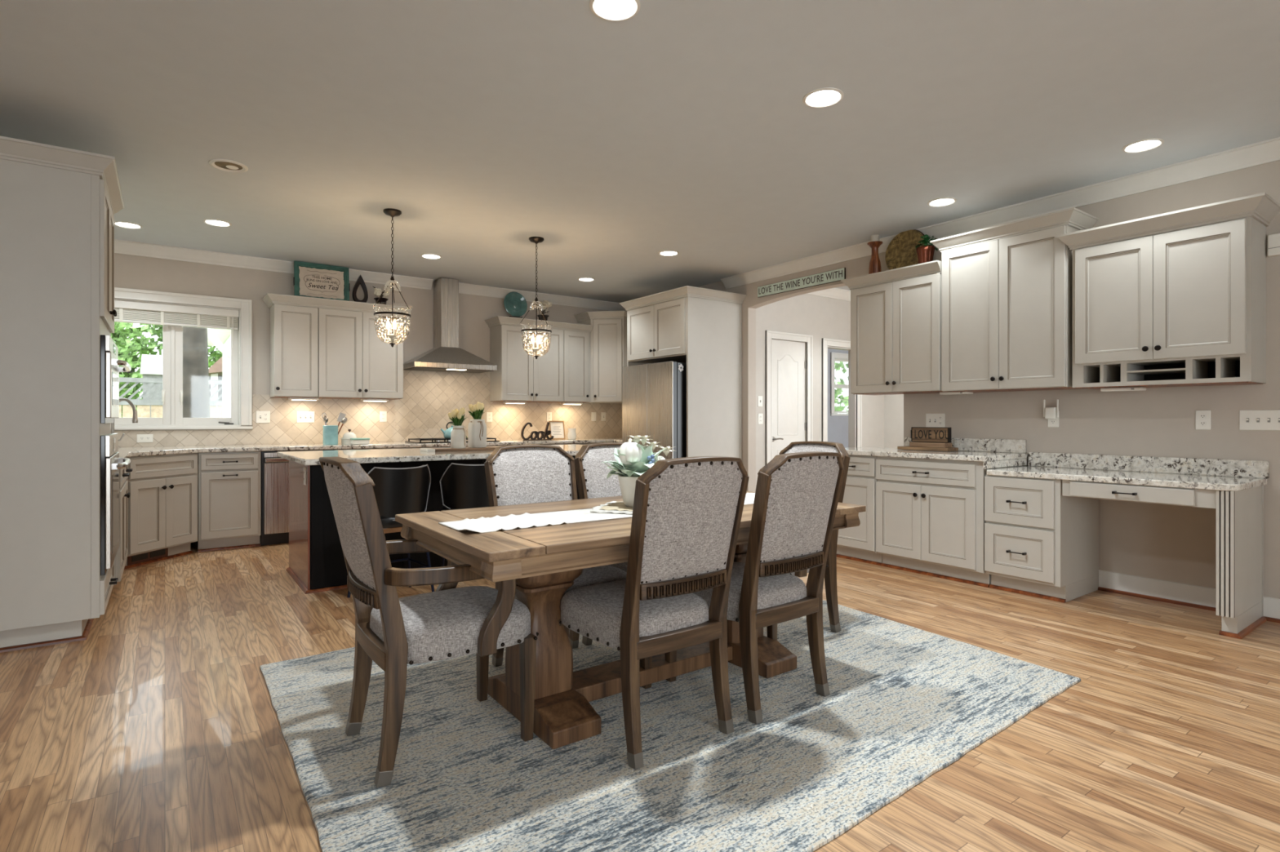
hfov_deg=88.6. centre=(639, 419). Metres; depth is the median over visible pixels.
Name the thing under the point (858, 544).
base cabinet
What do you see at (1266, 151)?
trim
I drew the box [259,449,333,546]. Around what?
dishwasher
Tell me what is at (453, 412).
tulip
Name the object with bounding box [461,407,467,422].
tulip
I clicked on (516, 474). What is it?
dining chair
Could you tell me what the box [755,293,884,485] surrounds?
wall
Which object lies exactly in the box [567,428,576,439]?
glass jar
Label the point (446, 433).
kettle
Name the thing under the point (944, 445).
wood block
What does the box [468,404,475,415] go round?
tulip
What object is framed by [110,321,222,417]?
tree
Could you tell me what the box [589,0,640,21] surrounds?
recessed light
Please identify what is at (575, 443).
base cabinet
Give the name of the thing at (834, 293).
ceiling
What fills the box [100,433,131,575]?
wall oven
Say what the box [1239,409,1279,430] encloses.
switch plate
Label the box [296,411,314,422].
switch plate
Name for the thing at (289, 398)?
light
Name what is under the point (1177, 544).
wall
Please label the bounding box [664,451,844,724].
dining chair
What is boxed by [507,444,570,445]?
base cabinet
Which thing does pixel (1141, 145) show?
recessed light
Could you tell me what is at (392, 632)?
armchair
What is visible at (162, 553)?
grille
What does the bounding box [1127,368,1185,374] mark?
shelf
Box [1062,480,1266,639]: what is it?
desk
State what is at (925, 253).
pot
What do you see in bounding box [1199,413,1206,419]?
receptacle
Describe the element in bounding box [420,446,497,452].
serving board
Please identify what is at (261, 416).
switch plate
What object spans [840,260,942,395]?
upper cabinet
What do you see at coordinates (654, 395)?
refrigerator
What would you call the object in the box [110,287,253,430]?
window
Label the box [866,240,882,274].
candlestick
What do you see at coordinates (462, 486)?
bar stool
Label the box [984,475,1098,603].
base cabinet
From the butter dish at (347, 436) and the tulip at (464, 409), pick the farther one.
the butter dish at (347, 436)
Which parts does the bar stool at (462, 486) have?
leg, seat, backrest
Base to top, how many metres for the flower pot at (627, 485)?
0.134 m
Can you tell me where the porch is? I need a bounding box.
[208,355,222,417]
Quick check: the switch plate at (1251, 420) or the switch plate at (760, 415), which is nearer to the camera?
the switch plate at (1251, 420)
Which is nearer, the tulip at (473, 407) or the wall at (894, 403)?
the tulip at (473, 407)
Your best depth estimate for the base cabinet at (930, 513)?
4.80 m
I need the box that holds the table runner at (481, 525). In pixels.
[438,492,755,533]
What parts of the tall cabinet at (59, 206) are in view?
shoe molding, crown molding, door, drawer, door, knob, handle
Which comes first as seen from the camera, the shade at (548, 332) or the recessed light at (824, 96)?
the recessed light at (824, 96)
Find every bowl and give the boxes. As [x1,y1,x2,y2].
[342,417,347,423]
[373,286,390,304]
[537,300,551,320]
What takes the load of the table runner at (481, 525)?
on the dining table at (544, 562)
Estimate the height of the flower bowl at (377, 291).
0.236 m
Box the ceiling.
[0,0,1279,302]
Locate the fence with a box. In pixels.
[119,377,222,417]
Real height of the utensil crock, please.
0.190 m
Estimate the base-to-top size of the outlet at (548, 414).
0.118 m
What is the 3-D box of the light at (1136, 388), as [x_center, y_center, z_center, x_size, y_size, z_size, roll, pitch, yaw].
[3.110,-0.196,4.226,0.105,0.019,0.220,0,0,-36]
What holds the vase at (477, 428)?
on the serving board
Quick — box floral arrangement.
[602,435,676,479]
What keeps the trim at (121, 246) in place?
attached to the wall at (131, 272)
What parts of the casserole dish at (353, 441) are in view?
lid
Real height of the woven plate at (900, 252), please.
0.390 m
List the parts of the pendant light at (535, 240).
rod, chain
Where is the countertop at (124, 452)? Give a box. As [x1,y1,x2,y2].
[117,437,622,463]
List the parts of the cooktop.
glass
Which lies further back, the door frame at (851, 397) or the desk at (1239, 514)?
the door frame at (851, 397)
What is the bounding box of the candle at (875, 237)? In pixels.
[870,234,879,241]
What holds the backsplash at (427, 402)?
attached to the wall at (131, 272)
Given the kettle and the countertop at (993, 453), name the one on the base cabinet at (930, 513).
the countertop at (993, 453)
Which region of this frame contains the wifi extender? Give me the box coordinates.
[1043,399,1058,418]
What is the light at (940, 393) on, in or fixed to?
attached to the upper cabinet at (1006, 289)
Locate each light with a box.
[114,221,142,228]
[203,218,231,226]
[288,397,318,400]
[360,399,388,401]
[371,208,413,347]
[420,253,441,258]
[502,401,526,404]
[519,236,553,359]
[560,402,582,404]
[577,277,595,281]
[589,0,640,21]
[658,250,679,256]
[802,87,844,107]
[927,197,956,206]
[939,391,973,395]
[1100,386,1146,391]
[1121,137,1164,152]
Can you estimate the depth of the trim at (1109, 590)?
4.16 m
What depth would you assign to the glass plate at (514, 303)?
8.03 m
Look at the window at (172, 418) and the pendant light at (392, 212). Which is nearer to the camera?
the pendant light at (392, 212)
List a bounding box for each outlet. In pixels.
[137,434,153,442]
[303,467,306,485]
[379,411,386,422]
[486,412,492,422]
[546,412,551,421]
[1048,417,1058,427]
[1195,410,1210,430]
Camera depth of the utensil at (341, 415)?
6.63 m
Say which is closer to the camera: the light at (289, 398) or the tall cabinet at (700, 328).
the light at (289, 398)
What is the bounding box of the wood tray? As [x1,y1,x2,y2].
[897,445,958,451]
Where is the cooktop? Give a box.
[404,437,499,443]
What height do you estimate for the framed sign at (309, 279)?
0.386 m
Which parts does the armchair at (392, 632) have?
rail, backrest, leg, carved rail, seat rail, leg, armrest, armrest, seat, leg, leg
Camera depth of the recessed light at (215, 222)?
5.29 m
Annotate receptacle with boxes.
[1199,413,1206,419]
[1199,421,1206,426]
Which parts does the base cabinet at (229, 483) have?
shoe molding, drawer, door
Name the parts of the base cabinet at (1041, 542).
handle, handle, drawer, drawer, shoe molding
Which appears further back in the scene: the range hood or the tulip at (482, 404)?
the range hood
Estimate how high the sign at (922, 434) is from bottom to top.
0.120 m
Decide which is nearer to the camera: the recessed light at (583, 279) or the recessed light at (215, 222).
the recessed light at (215, 222)
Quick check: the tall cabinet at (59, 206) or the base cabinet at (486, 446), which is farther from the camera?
the base cabinet at (486, 446)
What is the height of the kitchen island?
0.873 m
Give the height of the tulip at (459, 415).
0.205 m
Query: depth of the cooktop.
7.06 m
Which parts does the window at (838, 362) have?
sash, pane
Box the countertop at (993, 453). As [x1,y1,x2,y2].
[844,436,1027,469]
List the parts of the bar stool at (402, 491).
seat, backrest, seat, leg, leg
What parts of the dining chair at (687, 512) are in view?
leg, seat, leg, leg, seat rail, carved rail, backrest, rail, leg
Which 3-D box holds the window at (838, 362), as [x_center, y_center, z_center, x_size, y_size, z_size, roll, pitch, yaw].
[3.814,-0.640,12.075,1.100,1.130,0.150,0,0,-36]
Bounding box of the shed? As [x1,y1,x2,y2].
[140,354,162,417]
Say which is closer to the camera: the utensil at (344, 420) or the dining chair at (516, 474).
the dining chair at (516, 474)
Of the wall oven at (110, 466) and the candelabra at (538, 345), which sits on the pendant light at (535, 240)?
the candelabra at (538, 345)
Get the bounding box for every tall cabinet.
[0,135,124,653]
[619,285,746,460]
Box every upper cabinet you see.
[262,293,319,398]
[317,297,410,399]
[484,315,565,402]
[561,322,593,402]
[573,311,626,403]
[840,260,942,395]
[929,207,1097,392]
[1056,192,1279,389]
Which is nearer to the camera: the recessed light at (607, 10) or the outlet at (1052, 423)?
the recessed light at (607, 10)
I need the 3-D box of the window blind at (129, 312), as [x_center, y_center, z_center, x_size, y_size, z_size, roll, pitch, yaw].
[-4.379,-0.886,6.134,1.072,0.372,0.063,0,0,-36]
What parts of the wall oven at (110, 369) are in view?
control panel, door, handle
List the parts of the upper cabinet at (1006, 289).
door, crown molding, door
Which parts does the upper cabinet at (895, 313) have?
door, crown molding, door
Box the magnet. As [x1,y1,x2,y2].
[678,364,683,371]
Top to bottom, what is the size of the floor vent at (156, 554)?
0.082 m
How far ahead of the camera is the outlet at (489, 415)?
7.92 m
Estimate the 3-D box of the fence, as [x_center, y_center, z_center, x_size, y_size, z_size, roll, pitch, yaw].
[-8.547,0.180,11.796,12.013,2.360,0.165,0,0,-36]
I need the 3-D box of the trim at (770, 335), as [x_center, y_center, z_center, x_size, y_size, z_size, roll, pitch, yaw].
[2.115,0.080,7.853,1.734,2.161,0.027,0,0,-36]
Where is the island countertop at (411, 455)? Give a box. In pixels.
[276,444,582,465]
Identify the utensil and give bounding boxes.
[321,413,326,425]
[323,416,328,423]
[337,412,346,427]
[337,417,347,435]
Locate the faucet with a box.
[111,398,137,440]
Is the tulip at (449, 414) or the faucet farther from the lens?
the faucet
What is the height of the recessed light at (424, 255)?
0.008 m
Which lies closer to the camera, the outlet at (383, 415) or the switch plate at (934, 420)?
the switch plate at (934, 420)
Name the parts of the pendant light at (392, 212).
rod, chain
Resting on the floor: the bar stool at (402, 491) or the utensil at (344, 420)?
the bar stool at (402, 491)
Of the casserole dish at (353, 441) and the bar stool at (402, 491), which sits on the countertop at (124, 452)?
the casserole dish at (353, 441)
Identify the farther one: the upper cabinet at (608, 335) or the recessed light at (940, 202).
the upper cabinet at (608, 335)
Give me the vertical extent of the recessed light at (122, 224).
0.008 m
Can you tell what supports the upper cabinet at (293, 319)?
attached to the wall at (131, 272)
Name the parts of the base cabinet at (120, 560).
door, drawer, door, handle, drawer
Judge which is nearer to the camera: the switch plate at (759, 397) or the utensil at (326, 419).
the utensil at (326, 419)
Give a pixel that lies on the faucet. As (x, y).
(135, 420)
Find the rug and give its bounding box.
[260,600,1080,851]
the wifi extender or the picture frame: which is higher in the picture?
the wifi extender
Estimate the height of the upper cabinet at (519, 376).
0.982 m
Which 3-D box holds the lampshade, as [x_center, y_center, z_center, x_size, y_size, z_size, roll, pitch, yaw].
[-1.891,-0.726,5.013,0.295,0.294,0.295,0,0,-36]
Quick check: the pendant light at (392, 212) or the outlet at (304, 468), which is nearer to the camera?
the outlet at (304, 468)
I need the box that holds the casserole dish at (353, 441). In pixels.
[350,438,369,444]
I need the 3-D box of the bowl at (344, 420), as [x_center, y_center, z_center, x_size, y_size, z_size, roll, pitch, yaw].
[-2.985,0.010,6.633,0.047,0.069,0.047,0,0,13]
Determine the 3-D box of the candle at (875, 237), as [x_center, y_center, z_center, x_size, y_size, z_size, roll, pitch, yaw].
[2.034,-1.569,5.682,0.075,0.070,0.075,0,0,-36]
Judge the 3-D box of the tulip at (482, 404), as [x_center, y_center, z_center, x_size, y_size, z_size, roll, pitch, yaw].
[-1.309,-0.024,5.373,0.091,0.229,0.071,0,0,-1]
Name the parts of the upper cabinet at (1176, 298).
door, knob, knob, crown molding, door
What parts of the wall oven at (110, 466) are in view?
control panel, door, handle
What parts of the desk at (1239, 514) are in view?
handle, drawer, panel, shoe molding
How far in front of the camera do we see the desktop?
4.08 m
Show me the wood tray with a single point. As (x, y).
(906, 447)
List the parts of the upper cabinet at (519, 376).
door, crown molding, door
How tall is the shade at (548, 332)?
0.294 m
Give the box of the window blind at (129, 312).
[114,299,239,347]
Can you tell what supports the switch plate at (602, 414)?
attached to the wall at (131, 272)
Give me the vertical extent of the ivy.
0.267 m
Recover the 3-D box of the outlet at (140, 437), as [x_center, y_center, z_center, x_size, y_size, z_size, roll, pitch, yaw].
[-4.508,0.170,5.977,0.118,0.074,0.010,0,0,-36]
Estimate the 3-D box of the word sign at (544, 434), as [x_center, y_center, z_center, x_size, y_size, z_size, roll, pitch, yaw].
[-1.240,0.138,7.952,0.430,0.218,0.033,0,0,-36]
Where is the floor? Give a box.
[0,542,1279,851]
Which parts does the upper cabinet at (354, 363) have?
door, crown molding, door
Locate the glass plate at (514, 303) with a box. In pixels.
[503,292,527,318]
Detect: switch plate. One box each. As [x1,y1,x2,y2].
[256,411,270,422]
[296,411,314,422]
[591,412,595,421]
[600,412,605,421]
[757,395,762,406]
[758,413,763,424]
[925,413,945,427]
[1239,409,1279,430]
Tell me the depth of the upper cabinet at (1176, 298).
3.90 m
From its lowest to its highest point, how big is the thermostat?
0.124 m
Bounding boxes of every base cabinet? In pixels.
[113,466,132,585]
[124,453,197,569]
[195,451,261,552]
[333,447,410,450]
[410,445,503,448]
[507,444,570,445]
[574,443,591,444]
[836,454,882,565]
[875,456,1022,587]
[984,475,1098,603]
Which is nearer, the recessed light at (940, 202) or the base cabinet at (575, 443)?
the recessed light at (940, 202)
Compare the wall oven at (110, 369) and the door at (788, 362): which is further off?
the door at (788, 362)
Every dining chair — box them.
[484,444,626,666]
[558,456,749,769]
[573,442,627,645]
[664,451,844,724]
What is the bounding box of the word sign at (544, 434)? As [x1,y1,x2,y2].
[520,422,553,440]
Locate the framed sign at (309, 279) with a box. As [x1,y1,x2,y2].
[293,261,350,301]
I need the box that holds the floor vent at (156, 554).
[127,547,168,565]
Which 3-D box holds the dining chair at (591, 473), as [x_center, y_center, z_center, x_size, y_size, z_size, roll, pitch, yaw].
[0.015,0.638,3.308,0.487,1.027,0.683,0,0,-36]
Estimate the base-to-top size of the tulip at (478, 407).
0.237 m
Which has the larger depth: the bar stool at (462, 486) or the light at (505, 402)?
the light at (505, 402)
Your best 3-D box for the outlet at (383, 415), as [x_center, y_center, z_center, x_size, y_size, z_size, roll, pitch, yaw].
[-2.817,-0.034,7.200,0.074,0.118,0.010,0,0,-36]
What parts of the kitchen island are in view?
panel, shoe molding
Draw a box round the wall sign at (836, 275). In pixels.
[757,267,845,297]
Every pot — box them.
[617,475,638,507]
[915,245,935,263]
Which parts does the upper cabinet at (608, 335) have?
crown molding, door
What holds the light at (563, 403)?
attached to the upper cabinet at (576, 337)
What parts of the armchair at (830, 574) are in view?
leg, backrest, rail, leg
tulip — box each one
[448,409,457,426]
[448,413,457,425]
[453,412,462,426]
[456,408,462,422]
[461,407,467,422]
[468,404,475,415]
[468,404,477,419]
[475,404,483,419]
[477,403,485,418]
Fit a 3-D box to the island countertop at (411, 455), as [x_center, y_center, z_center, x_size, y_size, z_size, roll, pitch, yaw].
[-1.367,0.266,5.350,2.660,0.038,1.230,0,0,-36]
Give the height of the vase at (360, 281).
0.326 m
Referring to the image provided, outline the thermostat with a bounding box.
[1267,232,1279,257]
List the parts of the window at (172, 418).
sash, sash handle, sash handle, sash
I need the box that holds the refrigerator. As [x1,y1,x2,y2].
[622,360,686,459]
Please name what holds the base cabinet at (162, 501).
on the floor
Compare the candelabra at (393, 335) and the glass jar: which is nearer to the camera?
the candelabra at (393, 335)
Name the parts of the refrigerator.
door panel, door panel, door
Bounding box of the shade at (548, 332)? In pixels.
[519,322,553,356]
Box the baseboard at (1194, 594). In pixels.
[1098,569,1279,619]
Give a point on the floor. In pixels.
(158, 730)
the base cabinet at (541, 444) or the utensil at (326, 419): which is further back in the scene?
the base cabinet at (541, 444)
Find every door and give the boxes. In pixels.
[772,339,806,458]
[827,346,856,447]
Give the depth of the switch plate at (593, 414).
8.79 m
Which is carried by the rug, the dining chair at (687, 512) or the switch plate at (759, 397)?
the dining chair at (687, 512)
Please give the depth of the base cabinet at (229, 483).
5.83 m
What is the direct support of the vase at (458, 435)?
on the serving board
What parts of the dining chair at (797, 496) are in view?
leg, seat, leg, seat rail, carved rail, backrest, rail, leg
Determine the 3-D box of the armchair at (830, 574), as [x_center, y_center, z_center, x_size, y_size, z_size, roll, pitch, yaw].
[0.774,0.638,3.597,0.683,1.027,0.606,0,0,-36]
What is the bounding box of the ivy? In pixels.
[915,234,937,263]
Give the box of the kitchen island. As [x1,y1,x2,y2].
[285,455,579,594]
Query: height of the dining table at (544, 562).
0.752 m
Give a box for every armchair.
[319,457,538,787]
[766,441,849,640]
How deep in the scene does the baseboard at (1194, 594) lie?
4.17 m
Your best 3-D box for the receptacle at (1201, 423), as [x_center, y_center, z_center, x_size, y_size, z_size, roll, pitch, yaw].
[3.463,0.024,4.038,0.004,0.033,0.032,0,0,-36]
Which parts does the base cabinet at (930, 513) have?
door, handle, drawer, shoe molding, door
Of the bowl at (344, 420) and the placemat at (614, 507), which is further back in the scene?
the bowl at (344, 420)
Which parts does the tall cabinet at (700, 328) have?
door, door, crown molding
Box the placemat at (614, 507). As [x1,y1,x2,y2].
[589,501,632,515]
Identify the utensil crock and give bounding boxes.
[322,425,337,444]
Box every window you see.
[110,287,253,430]
[830,352,848,415]
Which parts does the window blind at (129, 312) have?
rail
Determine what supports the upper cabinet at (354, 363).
attached to the wall at (131, 272)
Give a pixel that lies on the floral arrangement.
(633, 459)
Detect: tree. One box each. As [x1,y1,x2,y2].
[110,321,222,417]
[182,326,209,417]
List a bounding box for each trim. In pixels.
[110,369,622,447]
[114,239,626,311]
[720,137,1279,288]
[765,330,862,464]
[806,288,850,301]
[1097,586,1279,623]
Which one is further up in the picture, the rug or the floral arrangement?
the floral arrangement
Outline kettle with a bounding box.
[440,422,453,438]
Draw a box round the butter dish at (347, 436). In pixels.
[339,429,357,444]
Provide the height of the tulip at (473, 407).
0.197 m
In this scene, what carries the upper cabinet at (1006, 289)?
attached to the wall at (1177, 544)
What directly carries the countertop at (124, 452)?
on the base cabinet at (120, 560)
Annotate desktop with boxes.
[986,452,1269,491]
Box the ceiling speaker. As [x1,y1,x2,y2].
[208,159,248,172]
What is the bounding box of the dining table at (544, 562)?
[395,491,866,749]
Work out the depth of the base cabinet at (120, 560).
4.54 m
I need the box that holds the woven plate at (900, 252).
[884,229,928,270]
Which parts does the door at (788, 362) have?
handle, panel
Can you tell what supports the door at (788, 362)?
in the wall at (818, 317)
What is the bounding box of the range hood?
[403,277,497,373]
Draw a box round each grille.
[131,553,147,562]
[150,549,165,557]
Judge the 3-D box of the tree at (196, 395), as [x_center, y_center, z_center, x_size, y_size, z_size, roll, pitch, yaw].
[-5.694,-2.537,7.793,3.802,8.398,2.479,0,0,-36]
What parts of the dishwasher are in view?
door, handle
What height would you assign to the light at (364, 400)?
0.026 m
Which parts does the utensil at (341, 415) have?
blade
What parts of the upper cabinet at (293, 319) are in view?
crown molding, door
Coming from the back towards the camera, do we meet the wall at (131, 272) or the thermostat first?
the wall at (131, 272)
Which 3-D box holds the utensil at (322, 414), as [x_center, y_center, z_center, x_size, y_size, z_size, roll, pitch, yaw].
[-3.147,0.076,6.558,0.044,0.294,0.061,0,0,35]
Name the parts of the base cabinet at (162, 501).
door, shoe molding, drawer, door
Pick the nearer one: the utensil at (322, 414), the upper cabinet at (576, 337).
the utensil at (322, 414)
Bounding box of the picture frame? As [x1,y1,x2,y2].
[548,421,565,439]
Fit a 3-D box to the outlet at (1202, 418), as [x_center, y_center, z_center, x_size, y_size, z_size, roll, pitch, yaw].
[3.465,0.002,4.039,0.010,0.118,0.074,0,0,-36]
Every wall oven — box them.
[100,334,131,423]
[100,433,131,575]
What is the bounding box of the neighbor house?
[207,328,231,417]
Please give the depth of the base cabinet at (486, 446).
6.95 m
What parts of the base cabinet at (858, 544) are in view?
door, shoe molding, drawer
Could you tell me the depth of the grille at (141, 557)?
5.22 m
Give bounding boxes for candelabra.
[386,328,397,342]
[531,343,540,355]
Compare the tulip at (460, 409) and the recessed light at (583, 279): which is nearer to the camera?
the tulip at (460, 409)
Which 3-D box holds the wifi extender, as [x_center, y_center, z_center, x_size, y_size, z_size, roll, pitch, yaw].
[2.948,-0.075,4.708,0.043,0.140,0.098,0,0,-36]
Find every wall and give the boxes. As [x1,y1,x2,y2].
[110,253,848,542]
[697,160,1279,599]
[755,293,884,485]
[884,394,903,448]
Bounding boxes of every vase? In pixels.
[351,275,368,302]
[450,425,466,448]
[467,419,486,448]
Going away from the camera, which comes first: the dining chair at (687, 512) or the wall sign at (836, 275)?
the dining chair at (687, 512)
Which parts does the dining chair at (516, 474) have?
leg, rail, backrest, seat, leg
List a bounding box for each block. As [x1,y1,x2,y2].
[909,441,951,448]
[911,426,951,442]
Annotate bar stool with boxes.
[346,464,434,597]
[440,462,489,566]
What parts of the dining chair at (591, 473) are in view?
leg, rail, backrest, seat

